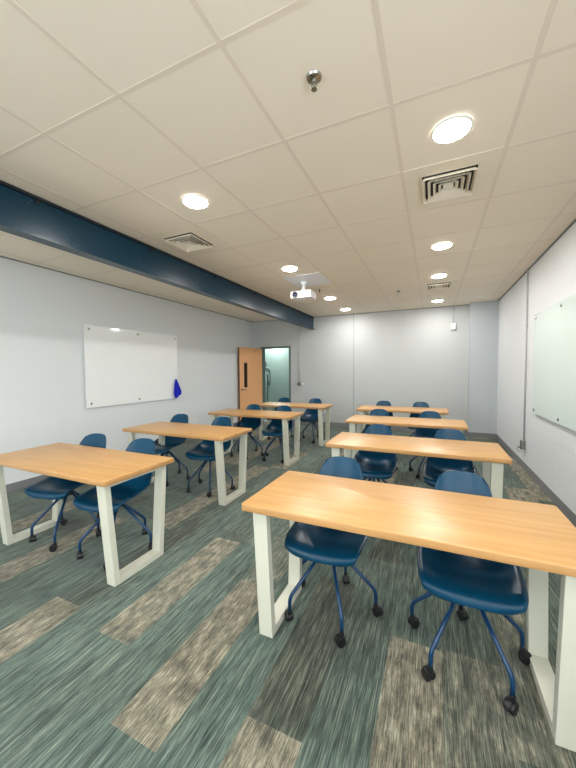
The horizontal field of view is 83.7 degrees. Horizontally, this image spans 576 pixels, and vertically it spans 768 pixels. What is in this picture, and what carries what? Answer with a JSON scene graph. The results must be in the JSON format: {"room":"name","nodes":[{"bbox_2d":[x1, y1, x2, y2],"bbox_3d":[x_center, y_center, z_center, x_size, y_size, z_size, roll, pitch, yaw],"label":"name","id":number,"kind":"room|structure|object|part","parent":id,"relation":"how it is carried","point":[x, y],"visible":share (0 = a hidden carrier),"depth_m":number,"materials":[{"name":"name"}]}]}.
{"room":"classroom","nodes":[
{"label":"classroom","id":0,"kind":"room"},
{"bbox_2d":[0,257,252,484],"bbox_3d":[-3.172,-0.165,4.232,0.120,2.859,10.760,1,3,24],"label":"wall","id":1,"kind":"structure","parent":0,"point":[44,312],"depth_m":4.54,"materials":[{"name":"white paint"}]},
{"bbox_2d":[6,422,237,492],"bbox_3d":[-3.107,1.215,4.251,0.009,0.100,10.490,1,3,24],"label":"baseboard","id":2,"kind":"structure","parent":1,"relation":"attached to","point":[25,483],"depth_m":3.96,"materials":[{"name":"grey plastic"}]},
{"bbox_2d":[83,324,177,407],"bbox_3d":[-2.535,-0.290,5.438,0.046,1.205,1.830,1,3,24],"label":"whiteboard","id":3,"kind":"object","parent":1,"relation":"attached to","point":[123,366],"visible":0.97,"depth_m":5.24,"materials":[{"name":"white glass"}]},
{"bbox_2d":[174,379,181,397],"bbox_3d":[-2.143,0.093,6.225,0.036,0.396,0.211,1,3,24],"label":"cleaning cloth","id":4,"kind":"object","parent":3,"relation":"hanging from","point":[177,390],"visible":1,"depth_m":6.21,"materials":[{"name":"blue fabric"}]},
{"bbox_2d":[0,219,575,321],"bbox_3d":[-0.510,-1.465,2.961,5.752,0.010,10.500,1,3,24],"label":"trim","id":5,"kind":"structure","parent":1,"relation":"attached to","point":[574,221],"depth_m":4.75,"materials":[{"name":"grey"}]},
{"bbox_2d":[265,348,288,410],"bbox_3d":[-0.255,-0.324,10.387,4.200,2.600,0.100,1,3,24],"label":"wall","id":6,"kind":"structure","parent":0,"point":[277,360],"depth_m":10.38,"materials":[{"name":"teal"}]},
{"bbox_2d":[265,362,269,401],"bbox_3d":[-0.782,-0.018,10.564,0.462,1.450,0.026,1,3,24],"label":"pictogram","id":7,"kind":"object","parent":6,"relation":"attached to","point":[265,362],"visible":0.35,"depth_m":10.50,"materials":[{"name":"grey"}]},
{"bbox_2d":[0,0,575,321],"bbox_3d":[-0.511,-1.517,2.959,5.752,0.094,10.500,1,3,24],"label":"ceiling","id":8,"kind":"structure","parent":0,"point":[204,106],"depth_m":1.81,"materials":[{"name":"tile"}]},
{"bbox_2d":[0,180,314,329],"bbox_3d":[-1.511,-1.315,3.409,0.116,0.318,10.480,1,3,24],"label":"ceiling beam","id":9,"kind":"structure","parent":8,"relation":"attached to","point":[23,214],"depth_m":3.07,"materials":[{"name":"teal paint"}]},
{"bbox_2d":[147,225,227,254],"bbox_3d":[-1.028,-1.468,3.347,0.576,0.029,0.592,1,3,24],"label":"ceiling vent","id":10,"kind":"object","parent":8,"relation":"in","point":[188,240],"visible":1,"depth_m":3.29,"materials":[{"name":"white metal"}]},
{"bbox_2d":[181,194,208,208],"bbox_3d":[-0.735,-1.441,2.555,0.216,0.017,0.216,1,3,24],"label":"recessed light","id":11,"kind":"object","parent":8,"relation":"in","point":[193,201],"visible":1,"depth_m":2.53,"materials":[{"name":"white plastic"}]},
{"bbox_2d":[0,0,575,320],"bbox_3d":[-0.510,-1.471,2.961,5.752,0.005,10.500,1,3,24],"label":"ceiling grid","id":12,"kind":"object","parent":8,"relation":"attached to","point":[297,4],"depth_m":1.87,"materials":[{"name":"beige metal"}]},
{"bbox_2d":[282,266,297,271],"bbox_3d":[0.022,-1.520,4.259,0.216,0.017,0.216,1,3,24],"label":"recessed light","id":13,"kind":"object","parent":8,"relation":"in","point":[286,268],"visible":1,"depth_m":4.22,"materials":[{"name":"white plastic"}]},
{"bbox_2d":[283,272,330,286],"bbox_3d":[0.300,-1.552,4.821,0.560,0.006,0.590,1,3,24],"label":"ceiling panel","id":14,"kind":"object","parent":8,"relation":"attached to","point":[312,279],"visible":1,"depth_m":4.76,"materials":[{"name":"white"}]},
{"bbox_2d":[291,281,315,300],"bbox_3d":[0.230,-1.422,4.887,0.320,0.256,0.267,1,3,24],"label":"projector","id":15,"kind":"object","parent":14,"relation":"hanging from","point":[303,295],"visible":1,"depth_m":4.82,"materials":[{"name":"white plastic"}]},
{"bbox_2d":[306,69,321,91],"bbox_3d":[0.120,-1.382,1.479,0.072,0.061,0.072,1,3,24],"label":"sprinkler head","id":16,"kind":"object","parent":8,"relation":"attached to","point":[313,77],"visible":1,"depth_m":1.47},
{"bbox_2d":[431,274,446,277],"bbox_3d":[2.179,-1.556,4.651,0.216,0.017,0.216,1,3,24],"label":"recessed light","id":17,"kind":"object","parent":8,"relation":"in","point":[435,275],"visible":1,"depth_m":4.63,"materials":[{"name":"white"}]},
{"bbox_2d":[419,279,459,291],"bbox_3d":[2.444,-1.578,5.213,0.576,0.029,0.592,1,3,24],"label":"ceiling vent","id":18,"kind":"object","parent":8,"relation":"in","point":[447,284],"visible":1,"depth_m":5.14,"materials":[{"name":"white metal"}]},
{"bbox_2d":[431,242,452,249],"bbox_3d":[1.678,-1.503,3.514,0.216,0.017,0.216,1,3,24],"label":"recessed light","id":19,"kind":"object","parent":8,"relation":"in","point":[442,245],"visible":1,"depth_m":3.49,"materials":[{"name":"white plastic"}]},
{"bbox_2d":[431,115,473,143],"bbox_3d":[0.921,-1.423,1.810,0.216,0.017,0.216,1,3,24],"label":"recessed light","id":20,"kind":"object","parent":8,"relation":"in","point":[454,128],"visible":1,"depth_m":1.79,"materials":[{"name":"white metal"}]},
{"bbox_2d":[403,147,502,210],"bbox_3d":[1.169,-1.444,2.347,0.576,0.029,0.592,1,3,24],"label":"ceiling vent","id":21,"kind":"object","parent":8,"relation":"in","point":[470,176],"visible":1,"depth_m":2.28,"materials":[{"name":"beige metal"}]},
{"bbox_3d":[1.169,-1.443,2.347,0.068,0.020,0.068,1,3,24],"label":"plate","id":22,"kind":"part","parent":21,"relation":"part of","materials":[{"name":"white metal"}]},
{"bbox_2d":[0,422,575,767],"bbox_3d":[-0.486,1.342,3.081,5.752,0.100,10.500,1,3,24],"label":"floor","id":23,"kind":"structure","parent":0,"point":[171,665],"depth_m":1.62,"materials":[{"name":"grey carpet"}]},
{"bbox_2d":[24,433,105,551],"bbox_3d":[-1.875,0.904,2.836,0.548,0.820,0.645,0,2,10],"label":"chair","id":24,"kind":"object","parent":23,"relation":"on","point":[53,488],"visible":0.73,"depth_m":2.72,"materials":[{"name":"blue plastic"}]},
{"bbox_3d":[-2.035,1.094,2.740,0.260,0.327,0.021,-2,3,-30],"label":"leg","id":25,"kind":"part","parent":24,"relation":"part of","materials":[{"name":"blue paint"}]},
{"bbox_3d":[-1.881,1.096,2.670,0.162,0.327,0.215,1,3,24],"label":"leg","id":26,"kind":"part","parent":24,"relation":"part of","materials":[{"name":"blue paint"}]},
{"bbox_3d":[-1.766,1.089,2.795,0.260,0.327,0.021,0,2,6],"label":"leg","id":27,"kind":"part","parent":24,"relation":"part of","materials":[{"name":"blue paint"}]},
{"bbox_2d":[0,442,173,586],"bbox_3d":[-1.670,0.954,2.570,1.450,0.740,0.597,1,3,24],"label":"table","id":28,"kind":"object","parent":23,"relation":"on","point":[103,468],"visible":0.95,"depth_m":2.43,"materials":[{"name":"beige wood"}]},
{"bbox_3d":[-2.250,0.966,2.832,0.078,0.704,0.527,1,3,24],"label":"leg frame","id":29,"kind":"part","parent":28,"relation":"part of","materials":[{"name":"beige"}]},
{"bbox_3d":[-1.090,0.978,2.310,0.078,0.704,0.527,1,3,24],"label":"leg frame","id":30,"kind":"part","parent":28,"relation":"part of","materials":[{"name":"beige"}]},
{"bbox_2d":[73,438,154,570],"bbox_3d":[-1.321,0.910,2.594,0.556,0.820,0.639,0,3,12],"label":"chair","id":31,"kind":"object","parent":23,"relation":"on","point":[121,493],"visible":0.62,"depth_m":2.56,"materials":[{"name":"blue plastic"}]},
{"bbox_3d":[-1.474,1.100,2.489,0.260,0.327,0.021,-2,3,-32],"label":"leg","id":32,"kind":"part","parent":31,"relation":"part of","materials":[{"name":"blue paint"}]},
{"bbox_3d":[-1.297,1.089,2.699,0.021,0.327,0.260,1,3,22],"label":"leg","id":33,"kind":"part","parent":31,"relation":"part of","materials":[{"name":"blue paint"}]},
{"bbox_3d":[-1.208,1.095,2.554,0.248,0.327,0.095,1,3,22],"label":"leg","id":34,"kind":"part","parent":31,"relation":"part of","materials":[{"name":"blue paint"}]},
{"bbox_2d":[154,414,189,486],"bbox_3d":[-1.559,0.841,4.249,0.566,0.820,0.616,0,3,16],"label":"chair","id":35,"kind":"object","parent":23,"relation":"on","point":[171,442],"visible":0.54,"depth_m":4.31,"materials":[{"name":"blue plastic"}]},
{"bbox_3d":[-1.533,1.033,4.072,0.021,0.327,0.260,-1,3,-20],"label":"leg","id":36,"kind":"part","parent":35,"relation":"part of","materials":[{"name":"blue paint"}]},
{"bbox_3d":[-1.438,1.026,4.212,0.248,0.327,0.095,0,3,16],"label":"leg","id":37,"kind":"part","parent":35,"relation":"part of","materials":[{"name":"blue paint"}]},
{"bbox_2d":[122,421,251,505],"bbox_3d":[-1.197,0.896,3.829,1.450,0.740,0.597,1,3,24],"label":"table","id":38,"kind":"object","parent":23,"relation":"on","point":[218,434],"visible":0.83,"depth_m":3.67,"materials":[{"name":"beige wood"}]},
{"bbox_3d":[-1.777,0.908,4.091,0.078,0.704,0.527,1,3,24],"label":"leg frame","id":39,"kind":"part","parent":38,"relation":"part of","materials":[{"name":"beige metal"}]},
{"bbox_3d":[-0.617,0.920,3.569,0.078,0.704,0.527,1,3,24],"label":"leg frame","id":40,"kind":"part","parent":38,"relation":"part of","materials":[{"name":"beige"}]},
{"bbox_2d":[185,417,234,497],"bbox_3d":[-0.898,0.850,3.904,0.558,0.820,0.637,0,3,16],"label":"chair","id":41,"kind":"object","parent":23,"relation":"on","point":[204,451],"visible":0.78,"depth_m":3.87,"materials":[{"name":"blue plastic"}]},
{"bbox_3d":[-1.057,1.040,3.807,0.260,0.327,0.021,-2,3,-29],"label":"leg","id":42,"kind":"part","parent":41,"relation":"part of","materials":[{"name":"blue paint"}]},
{"bbox_3d":[-1.036,1.033,3.976,0.260,0.327,0.021,2,3,43],"label":"leg","id":43,"kind":"part","parent":41,"relation":"part of","materials":[{"name":"blue paint"}]},
{"bbox_3d":[-0.903,1.042,3.735,0.021,0.327,0.260,-1,2,-11],"label":"leg","id":44,"kind":"part","parent":41,"relation":"part of","materials":[{"name":"blue paint"}]},
{"bbox_3d":[-0.787,1.035,3.858,0.260,0.327,0.021,0,2,7],"label":"leg","id":45,"kind":"part","parent":41,"relation":"part of","materials":[{"name":"blue paint"}]},
{"bbox_2d":[230,404,263,458],"bbox_3d":[-0.653,0.783,5.428,0.548,0.820,0.645,0,3,16],"label":"chair","id":46,"kind":"object","parent":23,"relation":"on","point":[245,422],"visible":0.55,"depth_m":5.58,"materials":[{"name":"blue plastic"}]},
{"bbox_3d":[-0.550,0.969,5.376,0.248,0.327,0.095,1,3,30],"label":"leg","id":47,"kind":"part","parent":46,"relation":"part of","materials":[{"name":"blue paint"}]},
{"bbox_2d":[208,409,303,465],"bbox_3d":[-0.522,0.830,5.229,1.450,0.740,0.597,1,3,24],"label":"table","id":48,"kind":"object","parent":23,"relation":"on","point":[285,416],"visible":0.88,"depth_m":5.08,"materials":[{"name":"beige wood"}]},
{"bbox_3d":[-1.102,0.842,5.491,0.078,0.704,0.527,1,3,24],"label":"leg frame","id":49,"kind":"part","parent":48,"relation":"part of","materials":[{"name":"beige metal"}]},
{"bbox_3d":[0.058,0.854,4.969,0.078,0.704,0.527,1,3,24],"label":"leg frame","id":50,"kind":"part","parent":48,"relation":"part of","materials":[{"name":"beige metal"}]},
{"bbox_2d":[262,405,295,462],"bbox_3d":[-0.127,0.788,5.200,0.565,0.820,0.624,0,3,16],"label":"chair","id":51,"kind":"object","parent":23,"relation":"on","point":[274,428],"visible":0.74,"depth_m":5.26,"materials":[{"name":"blue plastic"}]},
{"bbox_3d":[-0.271,0.979,5.082,0.162,0.327,0.215,0,3,19],"label":"leg","id":52,"kind":"part","parent":51,"relation":"part of","materials":[{"name":"blue paint"}]},
{"bbox_3d":[-0.111,0.980,5.027,0.162,0.327,0.215,0,3,19],"label":"leg","id":53,"kind":"part","parent":51,"relation":"part of","materials":[{"name":"blue paint"}]},
{"bbox_2d":[267,398,293,439],"bbox_3d":[-0.168,0.719,6.812,0.564,0.820,0.613,0,3,20],"label":"chair","id":54,"kind":"object","parent":23,"relation":"on","point":[280,399],"visible":0.26,"depth_m":7.01,"materials":[{"name":"blue plastic"}]},
{"bbox_2d":[257,402,332,445],"bbox_3d":[0.116,0.773,6.427,1.450,0.740,0.597,1,3,24],"label":"table","id":55,"kind":"object","parent":23,"relation":"on","point":[320,407],"visible":0.82,"depth_m":6.33,"materials":[{"name":"beige wood"}]},
{"bbox_3d":[-0.464,0.785,6.689,0.078,0.704,0.527,1,3,24],"label":"leg frame","id":56,"kind":"part","parent":55,"relation":"part of","materials":[{"name":"beige metal"}]},
{"bbox_3d":[0.696,0.797,6.166,0.078,0.704,0.527,1,3,24],"label":"leg frame","id":57,"kind":"part","parent":55,"relation":"part of","materials":[{"name":"beige metal"}]},
{"bbox_2d":[300,398,324,442],"bbox_3d":[0.521,0.726,6.520,0.548,0.820,0.645,0,3,18],"label":"chair","id":58,"kind":"object","parent":23,"relation":"on","point":[310,415],"visible":0.77,"depth_m":6.66,"materials":[{"name":"blue plastic"}]},
{"bbox_2d":[285,456,382,647],"bbox_3d":[0.285,0.924,1.940,0.560,0.820,0.635,0,3,22],"label":"chair","id":59,"kind":"object","parent":23,"relation":"on","point":[317,544],"visible":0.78,"depth_m":1.82,"materials":[{"name":"blue plastic"}]},
{"bbox_3d":[0.117,1.113,1.857,0.260,0.327,0.021,-2,3,-24],"label":"leg","id":60,"kind":"part","parent":59,"relation":"part of","materials":[{"name":"blue paint"}]},
{"bbox_3d":[0.264,1.115,1.772,0.021,0.327,0.260,-1,2,-6],"label":"leg","id":61,"kind":"part","parent":59,"relation":"part of","materials":[{"name":"blue paint"}]},
{"bbox_3d":[0.391,1.109,1.885,0.260,0.327,0.021,0,3,12],"label":"leg","id":62,"kind":"part","parent":59,"relation":"part of","materials":[{"name":"blue paint"}]},
{"bbox_2d":[353,424,397,482],"bbox_3d":[0.876,0.862,3.269,0.560,0.820,0.622,1,3,24],"label":"chair","id":63,"kind":"object","parent":23,"relation":"on","point":[375,465],"visible":0.38,"depth_m":3.34,"materials":[{"name":"blue plastic"}]},
{"bbox_2d":[361,409,397,470],"bbox_3d":[1.285,0.801,4.612,0.560,0.820,0.635,1,3,24],"label":"chair","id":64,"kind":"object","parent":23,"relation":"on","point":[376,412],"visible":0.09,"depth_m":4.85,"materials":[{"name":"blue plastic"}]},
{"bbox_2d":[376,401,392,416],"bbox_3d":[1.728,0.742,5.902,0.566,0.820,0.616,1,3,24],"label":"chair","id":65,"kind":"object","parent":23,"relation":"on","point":[380,403],"visible":0.1,"depth_m":6.13,"materials":[{"name":"blue plastic"}]},
{"bbox_2d":[356,405,448,428],"bbox_3d":[1.966,0.793,5.590,1.450,0.740,0.597,1,3,24],"label":"table","id":66,"kind":"object","parent":23,"relation":"on","point":[364,409],"visible":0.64,"depth_m":5.52,"materials":[{"name":"beige wood"}]},
{"bbox_3d":[1.386,0.805,5.851,0.078,0.704,0.527,1,3,24],"label":"leg frame","id":67,"kind":"part","parent":66,"relation":"part of","materials":[{"name":"beige metal"}]},
{"bbox_2d":[345,415,467,458],"bbox_3d":[1.549,0.852,4.301,1.450,0.740,0.597,1,3,24],"label":"table","id":68,"kind":"object","parent":23,"relation":"on","point":[460,425],"visible":0.65,"depth_m":4.21,"materials":[{"name":"beige wood"}]},
{"bbox_3d":[0.970,0.864,4.563,0.078,0.704,0.527,1,3,24],"label":"leg frame","id":69,"kind":"part","parent":68,"relation":"part of","materials":[{"name":"beige metal"}]},
{"bbox_2d":[242,471,575,751],"bbox_3d":[0.544,0.975,1.631,1.450,0.740,0.597,1,3,24],"label":"table","id":70,"kind":"object","parent":23,"relation":"on","point":[539,538],"visible":0.94,"depth_m":1.49,"materials":[{"name":"brown wood"}]},
{"bbox_3d":[-0.035,0.986,1.893,0.078,0.704,0.527,1,3,24],"label":"leg frame","id":71,"kind":"part","parent":70,"relation":"part of","materials":[{"name":"beige"}]},
{"bbox_3d":[1.124,0.999,1.371,0.078,0.704,0.527,1,3,24],"label":"leg frame","id":72,"kind":"part","parent":70,"relation":"part of","materials":[{"name":"beige metal"}]},
{"bbox_2d":[325,432,511,497],"bbox_3d":[1.130,0.912,2.969,1.450,0.740,0.597,1,3,24],"label":"table","id":73,"kind":"object","parent":23,"relation":"on","point":[493,458],"visible":0.77,"depth_m":2.82,"materials":[{"name":"beige wood"}]},
{"bbox_3d":[0.550,0.924,3.231,0.078,0.704,0.527,1,3,24],"label":"leg frame","id":74,"kind":"part","parent":73,"relation":"part of","materials":[{"name":"beige metal"}]},
{"bbox_3d":[1.710,0.936,2.709,0.078,0.704,0.527,1,3,24],"label":"leg frame","id":75,"kind":"part","parent":73,"relation":"part of","materials":[{"name":"beige"}]},
{"bbox_2d":[408,402,428,436],"bbox_3d":[2.308,0.748,5.636,0.556,0.820,0.626,1,3,24],"label":"chair","id":76,"kind":"object","parent":23,"relation":"on","point":[416,404],"visible":0.09,"depth_m":5.83,"materials":[{"name":"blue plastic"}]},
{"bbox_2d":[408,411,440,478],"bbox_3d":[1.930,0.806,4.347,0.565,0.820,0.608,0,3,22],"label":"chair","id":77,"kind":"object","parent":23,"relation":"on","point":[420,432],"visible":0.3,"depth_m":4.51,"materials":[{"name":"blue plastic"}]},
{"bbox_3d":[1.787,0.997,4.221,0.260,0.327,0.021,-2,3,-35],"label":"leg","id":78,"kind":"part","parent":77,"relation":"part of","materials":[{"name":"blue paint"}]},
{"bbox_2d":[423,429,477,486],"bbox_3d":[1.471,0.870,2.963,0.548,0.820,0.633,1,3,26],"label":"chair","id":79,"kind":"object","parent":23,"relation":"on","point":[433,467],"visible":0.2,"depth_m":3.09,"materials":[{"name":"blue plastic"}]},
{"bbox_2d":[408,471,531,716],"bbox_3d":[0.904,0.932,1.621,0.566,0.820,0.616,1,3,24],"label":"chair","id":80,"kind":"object","parent":23,"relation":"on","point":[483,585],"visible":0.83,"depth_m":1.48,"materials":[{"name":"blue plastic"}]},
{"bbox_3d":[0.768,1.115,1.682,0.260,0.327,0.021,2,3,42],"label":"leg","id":81,"kind":"part","parent":80,"relation":"part of","materials":[{"name":"blue paint"}]},
{"bbox_3d":[0.750,1.122,1.513,0.260,0.327,0.021,-2,3,-30],"label":"leg","id":82,"kind":"part","parent":80,"relation":"part of","materials":[{"name":"blue paint"}]},
{"bbox_3d":[0.904,1.124,1.443,0.021,0.327,0.260,-1,2,-12],"label":"leg","id":83,"kind":"part","parent":80,"relation":"part of","materials":[{"name":"blue paint"}]},
{"bbox_3d":[1.019,1.117,1.569,0.260,0.327,0.021,0,2,6],"label":"leg","id":84,"kind":"part","parent":80,"relation":"part of","materials":[{"name":"blue paint"}]},
{"bbox_2d":[253,305,468,425],"bbox_3d":[1.685,-0.362,7.864,5.752,2.859,0.140,1,3,24],"label":"wall","id":85,"kind":"structure","parent":0,"point":[403,358],"depth_m":7.57,"materials":[{"name":"white paint"}]},
{"bbox_2d":[238,346,290,421],"bbox_3d":[-0.626,0.022,8.695,1.472,2.060,0.688,-1,3,-14],"label":"door","id":86,"kind":"structure","parent":85,"relation":"in","point":[251,361],"depth_m":8.52,"materials":[{"name":"brown wood"}]},
{"bbox_3d":[-1.113,-0.230,8.373,0.010,0.638,0.128,1,3,38],"label":"vision pane","id":87,"kind":"part","parent":86,"relation":"part of","materials":[{"name":"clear glass"}]},
{"bbox_3d":[-0.304,0.016,8.775,0.900,2.060,0.165,1,3,24],"label":"frame","id":88,"kind":"part","parent":86,"relation":"part of","materials":[{"name":"grey"}]},
{"bbox_2d":[297,326,303,385],"bbox_3d":[0.311,-0.821,8.356,0.180,1.748,0.051,1,3,24],"label":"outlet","id":89,"kind":"object","parent":85,"relation":"attached to","point":[299,382],"visible":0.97,"depth_m":8.37,"materials":[{"name":"silver metal"}]},
{"bbox_2d":[353,314,353,415],"bbox_3d":[1.596,-0.360,7.826,0.018,2.659,0.005,1,3,24],"label":"trim","id":90,"kind":"structure","parent":85,"relation":"attached to","point":[353,314],"depth_m":7.82,"materials":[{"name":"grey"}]},
{"bbox_2d":[293,420,495,438],"bbox_3d":[2.165,1.029,7.521,4.552,0.100,0.209,1,3,24],"label":"baseboard","id":91,"kind":"structure","parent":85,"relation":"attached to","point":[398,428],"depth_m":7.39,"materials":[{"name":"grey plastic"}]},
{"bbox_2d":[451,306,455,329],"bbox_3d":[3.538,-1.409,6.875,0.100,0.503,0.049,1,3,24],"label":"wall sensor","id":92,"kind":"object","parent":85,"relation":"attached to","point":[453,325],"visible":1,"depth_m":6.87,"materials":[{"name":"white plastic"}]},
{"bbox_2d":[468,301,498,433],"bbox_3d":[4.011,-0.282,6.632,0.498,2.762,0.200,1,3,24],"label":"wall pillar","id":93,"kind":"structure","parent":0,"point":[483,316],"depth_m":6.54,"materials":[{"name":"grey paint"}]},
{"bbox_2d":[497,222,575,513],"bbox_3d":[2.183,-0.108,1.822,0.120,2.859,10.760,1,3,24],"label":"wall","id":94,"kind":"structure","parent":0,"point":[550,451],"depth_m":4.16,"materials":[{"name":"white paint"}]},
{"bbox_2d":[517,270,528,451],"bbox_3d":[3.256,-0.300,4.469,0.098,2.508,0.090,1,3,24],"label":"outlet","id":95,"kind":"object","parent":94,"relation":"attached to","point":[522,446],"visible":1,"depth_m":4.45,"materials":[{"name":"silver metal"}]},
{"bbox_2d":[496,434,575,526],"bbox_3d":[2.091,1.274,1.807,0.009,0.100,10.300,1,3,24],"label":"baseboard","id":96,"kind":"structure","parent":94,"relation":"attached to","point":[558,502],"depth_m":3.70,"materials":[{"name":"grey plastic"}]},
{"bbox_2d":[532,293,575,430],"bbox_3d":[2.699,-0.209,3.171,0.046,1.215,1.850,1,3,24],"label":"whiteboard","id":97,"kind":"object","parent":94,"relation":"attached to","point":[554,365],"visible":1,"depth_m":3.27,"materials":[{"name":"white glass"}]}
]}

